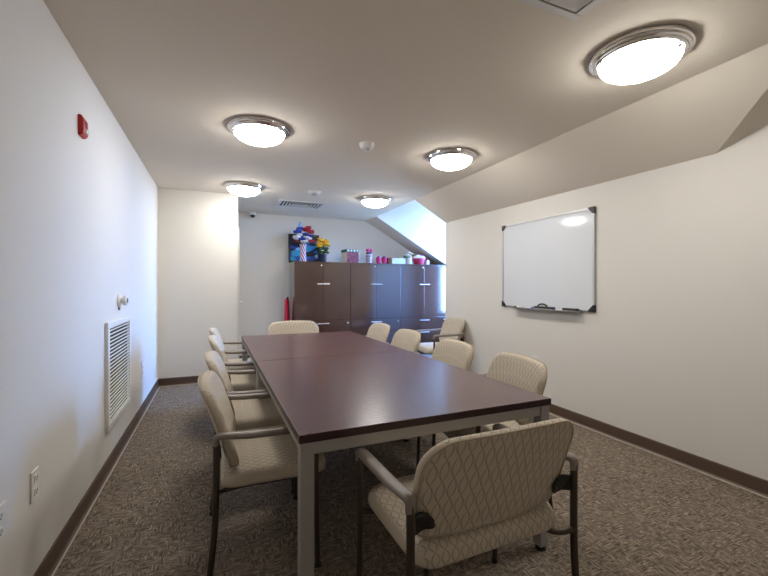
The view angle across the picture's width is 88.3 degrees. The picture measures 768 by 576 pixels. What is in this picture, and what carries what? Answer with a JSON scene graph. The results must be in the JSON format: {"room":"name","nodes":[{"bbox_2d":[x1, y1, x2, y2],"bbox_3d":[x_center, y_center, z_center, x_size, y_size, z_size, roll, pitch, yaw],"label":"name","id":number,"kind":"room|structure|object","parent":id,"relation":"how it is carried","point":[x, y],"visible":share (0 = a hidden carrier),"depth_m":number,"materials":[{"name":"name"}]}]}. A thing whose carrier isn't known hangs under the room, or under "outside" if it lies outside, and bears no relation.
{"room":"conference room","nodes":[
{"label":"conference room","id":0,"kind":"room"},
{"bbox_2d":[0,0,157,575],"bbox_3d":[-1.583,0.016,1.851,0.100,2.505,6.739,0,0,-23],"label":"wall","id":1,"kind":"structure","parent":0,"point":[79,216],"depth_m":1.83,"materials":[{"name":"white paint"}]},
{"bbox_2d":[0,500,6,541],"bbox_3d":[-1.312,0.807,1.347,0.010,0.125,0.100,0,0,-23],"label":"wall outlet","id":2,"kind":"object","parent":1,"relation":"attached to","point":[3,506],"visible":1,"depth_m":1.37,"materials":[{"name":"white plastic"}]},
{"bbox_2d":[30,466,38,503],"bbox_3d":[-1.424,0.802,1.615,0.010,0.125,0.075,0,0,-23],"label":"wall outlet","id":3,"kind":"object","parent":1,"relation":"attached to","point":[34,475],"visible":1,"depth_m":1.60,"materials":[{"name":"white plastic"}]},
{"bbox_2d":[78,114,88,138],"bbox_3d":[-1.641,-0.880,2.165,0.037,0.111,0.085,0,0,-23],"label":"fire alarm","id":4,"kind":"object","parent":1,"relation":"attached to","point":[83,132],"visible":1,"depth_m":2.13,"materials":[{"name":"red plastic"}]},
{"bbox_2d":[33,379,159,575],"bbox_3d":[-1.548,1.217,1.928,0.025,0.102,6.639,0,0,-23],"label":"baseboard","id":5,"kind":"structure","parent":1,"relation":"attached to","point":[58,550],"depth_m":2.25,"materials":[{"name":"brown plastic"}]},
{"bbox_2d":[105,315,130,432],"bbox_3d":[-1.988,0.595,2.970,0.022,0.730,0.744,0,0,-23],"label":"air vent","id":6,"kind":"object","parent":1,"relation":"in","point":[118,331],"visible":1,"depth_m":2.90,"materials":[{"name":"white plastic"}]},
{"bbox_2d":[117,294,127,309],"bbox_3d":[-1.976,0.106,2.994,0.062,0.122,0.100,0,0,-23],"label":"wall sensor","id":7,"kind":"object","parent":1,"relation":"attached to","point":[124,300],"visible":1,"depth_m":2.97,"materials":[{"name":"white plastic"}]},
{"bbox_2d":[141,361,143,377],"bbox_3d":[-2.400,0.813,3.933,0.010,0.160,0.080,0,0,-23],"label":"wall outlet","id":8,"kind":"object","parent":1,"relation":"attached to","point":[142,363],"visible":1,"depth_m":3.91,"materials":[{"name":"white plastic"}]},
{"bbox_2d":[158,188,237,378],"bbox_3d":[-2.737,-0.013,5.809,1.045,2.505,1.454,0,0,-23],"label":"wall","id":9,"kind":"structure","parent":0,"point":[198,230],"depth_m":5.13,"materials":[{"name":"white paint"}]},
{"bbox_2d":[159,376,198,386],"bbox_3d":[-2.403,1.194,5.157,0.935,0.102,0.025,0,0,-23],"label":"baseboard","id":10,"kind":"structure","parent":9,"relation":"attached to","point":[175,381],"depth_m":5.06,"materials":[{"name":"brown plastic"}]},
{"bbox_2d":[238,224,241,358],"bbox_3d":[-2.125,0.187,5.780,0.059,2.110,0.980,0,0,-23],"label":"door","id":11,"kind":"structure","parent":9,"relation":"attached to","point":[238,224],"depth_m":5.32,"materials":[{"name":"grey paint"}]},
{"bbox_2d":[318,254,326,261],"bbox_3d":[-1.051,-0.509,6.775,0.160,0.140,0.160,0,0,-23],"label":"pot","id":12,"kind":"object","parent":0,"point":[322,257],"depth_m":6.72,"materials":[{"name":"blue"}]},
{"bbox_2d":[238,212,429,355],"bbox_3d":[-0.753,-0.017,7.379,3.829,2.505,0.100,0,0,-23],"label":"wall","id":13,"kind":"structure","parent":0,"point":[263,238],"depth_m":6.84,"materials":[{"name":"white paint"}]},
{"bbox_2d":[249,212,255,217],"bbox_3d":[-2.207,-1.226,6.649,0.120,0.087,0.120,0,0,-23],"label":"security camera","id":14,"kind":"object","parent":13,"relation":"attached to","point":[252,214],"visible":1,"depth_m":6.61,"materials":[{"name":"white plastic"}]},
{"bbox_2d":[43,0,767,220],"bbox_3d":[-0.071,-1.286,3.266,3.984,0.090,8.193,0,0,-23],"label":"ceiling","id":15,"kind":"structure","parent":0,"point":[498,80],"depth_m":2.35,"materials":[{"name":"beige paint"}]},
{"bbox_2d":[223,181,263,196],"bbox_3d":[-1.728,-1.197,4.878,0.472,0.118,0.472,0,0,-13],"label":"ceiling light","id":16,"kind":"object","parent":15,"relation":"attached to","point":[240,188],"visible":1,"depth_m":4.75,"materials":[{"name":"white glass"}]},
{"bbox_2d":[227,115,290,146],"bbox_3d":[-0.969,-1.184,3.077,0.472,0.118,0.472,0,0,27],"label":"ceiling light","id":17,"kind":"object","parent":15,"relation":"attached to","point":[261,131],"visible":1,"depth_m":2.95,"materials":[{"name":"white glass"}]},
{"bbox_2d":[275,199,326,209],"bbox_3d":[-1.264,-1.257,5.979,0.700,0.010,0.500,0,0,-23],"label":"ceiling vent","id":18,"kind":"object","parent":15,"relation":"in","point":[281,203],"visible":1,"depth_m":5.95,"materials":[{"name":"white metal"}]},
{"bbox_2d":[308,190,320,195],"bbox_3d":[-0.907,-1.231,5.153,0.170,0.050,0.170,0,0,-23],"label":"sensor","id":19,"kind":"object","parent":15,"relation":"attached to","point":[312,192],"visible":1,"depth_m":5.11,"materials":[{"name":"white plastic"}]},
{"bbox_2d":[359,141,373,150],"bbox_3d":[-0.149,-1.211,3.400,0.128,0.063,0.128,0,0,-23],"label":"smoke detector","id":20,"kind":"object","parent":15,"relation":"attached to","point":[364,145],"visible":1,"depth_m":3.36,"materials":[{"name":"white plastic"}]},
{"bbox_2d":[358,195,391,207],"bbox_3d":[-0.125,-1.197,5.569,0.472,0.118,0.472,0,0,-3],"label":"ceiling light","id":21,"kind":"object","parent":15,"relation":"attached to","point":[373,201],"visible":1,"depth_m":5.43,"materials":[{"name":"white glass"}]},
{"bbox_2d":[426,148,476,170],"bbox_3d":[0.633,-1.183,3.729,0.472,0.118,0.472,0,0,37],"label":"ceiling light","id":22,"kind":"object","parent":15,"relation":"attached to","point":[448,159],"visible":1,"depth_m":3.60,"materials":[{"name":"white glass"}]},
{"bbox_2d":[518,0,601,20],"bbox_3d":[0.713,-1.222,1.414,0.600,0.010,0.600,0,0,-23],"label":"ceiling vent","id":23,"kind":"object","parent":15,"relation":"in","point":[571,9],"visible":1,"depth_m":1.71,"materials":[{"name":"white metal"}]},
{"bbox_2d":[588,24,695,84],"bbox_3d":[1.336,-1.171,2.072,0.472,0.118,0.472,0,0,-23],"label":"ceiling light","id":24,"kind":"object","parent":15,"relation":"attached to","point":[640,55],"visible":1,"depth_m":1.96,"materials":[{"name":"white glass"}]},
{"bbox_2d":[366,217,444,264],"bbox_3d":[0.440,-0.883,7.607,1.543,0.929,0.593,0,0,-23],"label":"ceiling","id":25,"kind":"structure","parent":0,"point":[375,222],"depth_m":7.51,"materials":[{"name":"beige paint"}]},
{"bbox_2d":[54,354,767,575],"bbox_3d":[0.477,1.314,3.516,5.191,0.100,8.193,0,0,-23],"label":"floor","id":26,"kind":"structure","parent":0,"point":[641,513],"depth_m":2.15,"materials":[{"name":"carpet"}]},
{"bbox_2d":[209,328,255,369],"bbox_3d":[-1.517,0.836,4.136,0.578,0.840,0.662,0,0,-23],"label":"chair","id":27,"kind":"object","parent":26,"relation":"on","point":[213,331],"visible":0.16,"depth_m":4.14,"materials":[{"name":"beige fabric"}]},
{"bbox_2d":[208,335,266,446],"bbox_3d":[-1.251,0.840,3.516,0.578,0.840,0.662,0,0,-23],"label":"chair","id":28,"kind":"object","parent":26,"relation":"on","point":[242,382],"visible":0.28,"depth_m":3.29,"materials":[{"name":"beige fabric"}]},
{"bbox_2d":[204,351,293,508],"bbox_3d":[-0.886,0.847,2.650,0.578,0.840,0.662,0,0,-22],"label":"chair","id":29,"kind":"object","parent":26,"relation":"on","point":[250,413],"visible":0.34,"depth_m":2.48,"materials":[{"name":"beige fabric"}]},
{"bbox_2d":[197,371,325,575],"bbox_3d":[-0.628,0.852,2.010,0.578,0.840,0.662,0,0,-22],"label":"chair","id":30,"kind":"object","parent":26,"relation":"on","point":[263,455],"visible":0.84,"depth_m":1.79,"materials":[{"name":"beige fabric"}]},
{"bbox_2d":[284,297,289,320],"bbox_3d":[-1.642,0.695,6.725,0.108,1.085,0.090,0,0,-23],"label":"folded umbrella","id":31,"kind":"object","parent":26,"relation":"on","point":[287,309],"visible":0.42,"depth_m":6.69,"materials":[{"name":"red fabric"}]},
{"bbox_2d":[268,320,318,334],"bbox_3d":[-1.042,0.833,4.731,0.727,0.840,0.578,0,0,-23],"label":"chair","id":32,"kind":"object","parent":26,"relation":"on","point":[298,326],"visible":0.12,"depth_m":4.92,"materials":[{"name":"beige fabric"}]},
{"bbox_2d":[289,261,350,331],"bbox_3d":[-1.111,0.399,6.850,0.958,1.678,0.528,0,0,-23],"label":"storage cabinet","id":33,"kind":"object","parent":26,"relation":"on","point":[319,292],"visible":0.7,"depth_m":6.63,"materials":[{"name":"brown wood"}]},
{"bbox_2d":[288,234,318,262],"bbox_3d":[-1.405,-0.691,6.947,0.540,0.500,0.050,0,0,-23],"label":"framed picture","id":34,"kind":"object","parent":33,"relation":"on","point":[312,250],"visible":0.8,"depth_m":6.91,"materials":[{"name":"black paper"}]},
{"bbox_2d":[292,222,314,260],"bbox_3d":[-1.346,-0.776,6.654,0.394,0.673,0.200,0,0,-23],"label":"flower vase","id":35,"kind":"object","parent":33,"relation":"on","point":[303,237],"visible":1,"depth_m":6.61,"materials":[{"name":"multicoloured plant"}]},
{"bbox_2d":[316,238,329,261],"bbox_3d":[-1.047,-0.652,6.771,0.243,0.424,0.242,0,0,-5],"label":"potted mum","id":36,"kind":"object","parent":33,"relation":"on","point":[322,255],"visible":0.99,"depth_m":6.72,"materials":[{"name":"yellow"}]},
{"bbox_2d":[241,331,407,389],"bbox_3d":[-0.662,0.889,3.776,1.220,0.740,1.522,0,0,-24],"label":"conference table","id":37,"kind":"object","parent":26,"relation":"on","point":[321,344],"visible":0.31,"depth_m":3.57,"materials":[{"name":"brown wood"}]},
{"bbox_2d":[350,263,400,343],"bbox_3d":[-0.225,0.399,7.222,0.958,1.678,0.528,0,0,-23],"label":"storage cabinet","id":38,"kind":"object","parent":26,"relation":"on","point":[375,288],"visible":0.59,"depth_m":6.99,"materials":[{"name":"brown wood"}]},
{"bbox_2d":[341,249,358,262],"bbox_3d":[-0.595,-0.556,6.970,0.250,0.234,0.223,0,0,-31],"label":"gift box","id":39,"kind":"object","parent":38,"relation":"on","point":[348,255],"visible":1,"depth_m":6.88,"materials":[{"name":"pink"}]},
{"bbox_2d":[366,249,372,262],"bbox_3d":[-0.266,-0.572,7.088,0.136,0.266,0.132,0,0,-23],"label":"cup","id":40,"kind":"object","parent":38,"relation":"on","point":[369,255],"visible":0.92,"depth_m":7.04,"materials":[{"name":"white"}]},
{"bbox_2d":[376,256,380,262],"bbox_3d":[-0.100,-0.510,7.159,0.110,0.142,0.110,0,0,-23],"label":"cup","id":41,"kind":"object","parent":38,"relation":"on","point":[378,258],"visible":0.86,"depth_m":7.12,"materials":[{"name":"pink"}]},
{"bbox_2d":[381,256,386,263],"bbox_3d":[0.003,-0.510,7.202,0.110,0.142,0.110,0,0,-23],"label":"cup","id":42,"kind":"object","parent":38,"relation":"on","point":[384,259],"visible":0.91,"depth_m":7.17,"materials":[{"name":"pink"}]},
{"bbox_2d":[391,258,404,263],"bbox_3d":[0.233,-0.493,7.321,0.268,0.108,0.188,0,0,-23],"label":"box","id":43,"kind":"object","parent":38,"relation":"on","point":[393,260],"visible":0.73,"depth_m":7.23,"materials":[{"name":"grey"}]},
{"bbox_2d":[366,323,389,343],"bbox_3d":[-0.258,0.837,4.552,0.578,0.840,0.662,0,0,-22],"label":"chair","id":44,"kind":"object","parent":26,"relation":"on","point":[377,331],"visible":0.17,"depth_m":4.60,"materials":[{"name":"beige fabric"}]},
{"bbox_2d":[256,351,550,575],"bbox_3d":[-0.052,0.899,2.373,1.220,0.740,1.522,0,0,-24],"label":"conference table","id":45,"kind":"object","parent":26,"relation":"on","point":[328,403],"visible":0.83,"depth_m":1.88,"materials":[{"name":"brown wood"}]},
{"bbox_2d":[390,329,420,353],"bbox_3d":[0.025,0.842,3.879,0.578,0.840,0.662,0,0,-21],"label":"chair","id":46,"kind":"object","parent":26,"relation":"on","point":[407,339],"visible":0.2,"depth_m":3.93,"materials":[{"name":"beige fabric"}]},
{"bbox_2d":[401,264,444,353],"bbox_3d":[0.660,0.399,7.595,0.958,1.678,0.528,0,0,-23],"label":"storage cabinet","id":47,"kind":"object","parent":26,"relation":"on","point":[422,286],"visible":0.66,"depth_m":7.37,"materials":[{"name":"brown wood"}]},
{"bbox_2d":[403,252,413,263],"bbox_3d":[0.462,-0.558,7.395,0.223,0.238,0.112,0,0,-23],"label":"flower vase","id":48,"kind":"object","parent":47,"relation":"on","point":[409,260],"visible":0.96,"depth_m":7.36,"materials":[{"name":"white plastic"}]},
{"bbox_2d":[412,255,425,264],"bbox_3d":[0.663,-0.537,7.468,0.254,0.196,0.248,0,0,-23],"label":"gift basket","id":49,"kind":"object","parent":47,"relation":"on","point":[416,260],"visible":0.95,"depth_m":7.39,"materials":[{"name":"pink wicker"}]},
{"bbox_2d":[416,317,464,353],"bbox_3d":[0.763,0.834,5.425,0.578,0.840,0.662,0,0,-17],"label":"chair","id":50,"kind":"object","parent":26,"relation":"on","point":[452,327],"visible":0.56,"depth_m":5.38,"materials":[{"name":"beige fabric"}]},
{"bbox_2d":[415,339,473,470],"bbox_3d":[0.351,0.848,3.104,0.578,0.840,0.662,0,0,-19],"label":"chair","id":51,"kind":"object","parent":26,"relation":"on","point":[457,353],"visible":0.16,"depth_m":3.12,"materials":[{"name":"beige fabric"}]},
{"bbox_2d":[355,418,579,575],"bbox_3d":[0.303,0.858,1.492,0.727,0.840,0.578,0,0,-24],"label":"chair","id":52,"kind":"object","parent":26,"relation":"on","point":[468,496],"visible":1,"depth_m":1.28,"materials":[{"name":"fabric"}]},
{"bbox_2d":[432,352,554,513],"bbox_3d":[0.632,0.853,2.450,0.578,0.840,0.662,0,0,-15],"label":"chair","id":53,"kind":"object","parent":26,"relation":"on","point":[524,372],"visible":0.16,"depth_m":2.39,"materials":[{"name":"beige fabric"}]},
{"bbox_2d":[376,200,445,263],"bbox_3d":[0.642,-0.250,7.348,1.715,2.980,0.050,0,0,-23],"label":"wall","id":54,"kind":"structure","parent":0,"point":[412,220],"depth_m":7.32,"materials":[{"name":"white paint"}]},
{"bbox_2d":[415,44,767,222],"bbox_3d":[1.474,-1.117,3.824,0.593,0.407,4.120,0,0,-23],"label":"ceiling","id":55,"kind":"structure","parent":0,"point":[692,118],"depth_m":2.94,"materials":[{"name":"beige paint"}]},
{"bbox_2d":[445,124,767,479],"bbox_3d":[2.107,0.019,3.095,0.100,2.505,5.970,0,0,-23],"label":"wall","id":56,"kind":"structure","parent":0,"point":[673,351],"depth_m":3.00,"materials":[{"name":"white paint"}]},
{"bbox_2d":[502,206,595,312],"bbox_3d":[1.605,-0.250,4.057,0.080,0.949,1.232,0,0,-23],"label":"whiteboard","id":57,"kind":"object","parent":56,"relation":"attached to","point":[550,261],"visible":1,"depth_m":3.94,"materials":[{"name":"white"}]},
{"bbox_2d":[534,303,554,309],"bbox_3d":[1.621,0.187,4.004,0.044,0.065,0.250,0,0,-23],"label":"eraser","id":58,"kind":"object","parent":57,"relation":"on","point":[537,306],"visible":0.99,"depth_m":4.00,"materials":[{"name":"black plastic"}]},
{"bbox_2d":[511,307,582,312],"bbox_3d":[1.618,0.219,4.019,0.075,0.011,0.880,0,0,-23],"label":"marker tray","id":59,"kind":"object","parent":57,"relation":"on","point":[580,309],"depth_m":3.85,"materials":[{"name":"silver metal"}]},
{"bbox_2d":[562,308,578,311],"bbox_3d":[1.748,0.206,3.705,0.044,0.032,0.160,0,0,-23],"label":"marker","id":60,"kind":"object","parent":57,"relation":"on","point":[563,309],"visible":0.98,"depth_m":3.68,"materials":[{"name":"black plastic"}]},
{"bbox_2d":[549,404,767,498],"bbox_3d":[2.046,1.220,3.079,0.025,0.102,5.970,0,0,-23],"label":"baseboard","id":61,"kind":"structure","parent":56,"relation":"attached to","point":[745,481],"depth_m":2.91,"materials":[{"name":"brown plastic"}]},
{"bbox_2d":[717,88,767,152],"bbox_3d":[2.158,-1.087,2.148,0.554,0.374,0.921,0,0,-23],"label":"dormer","id":62,"kind":"object","parent":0,"point":[756,118],"visible":0.67,"depth_m":2.40,"materials":[{"name":"beige paint"}]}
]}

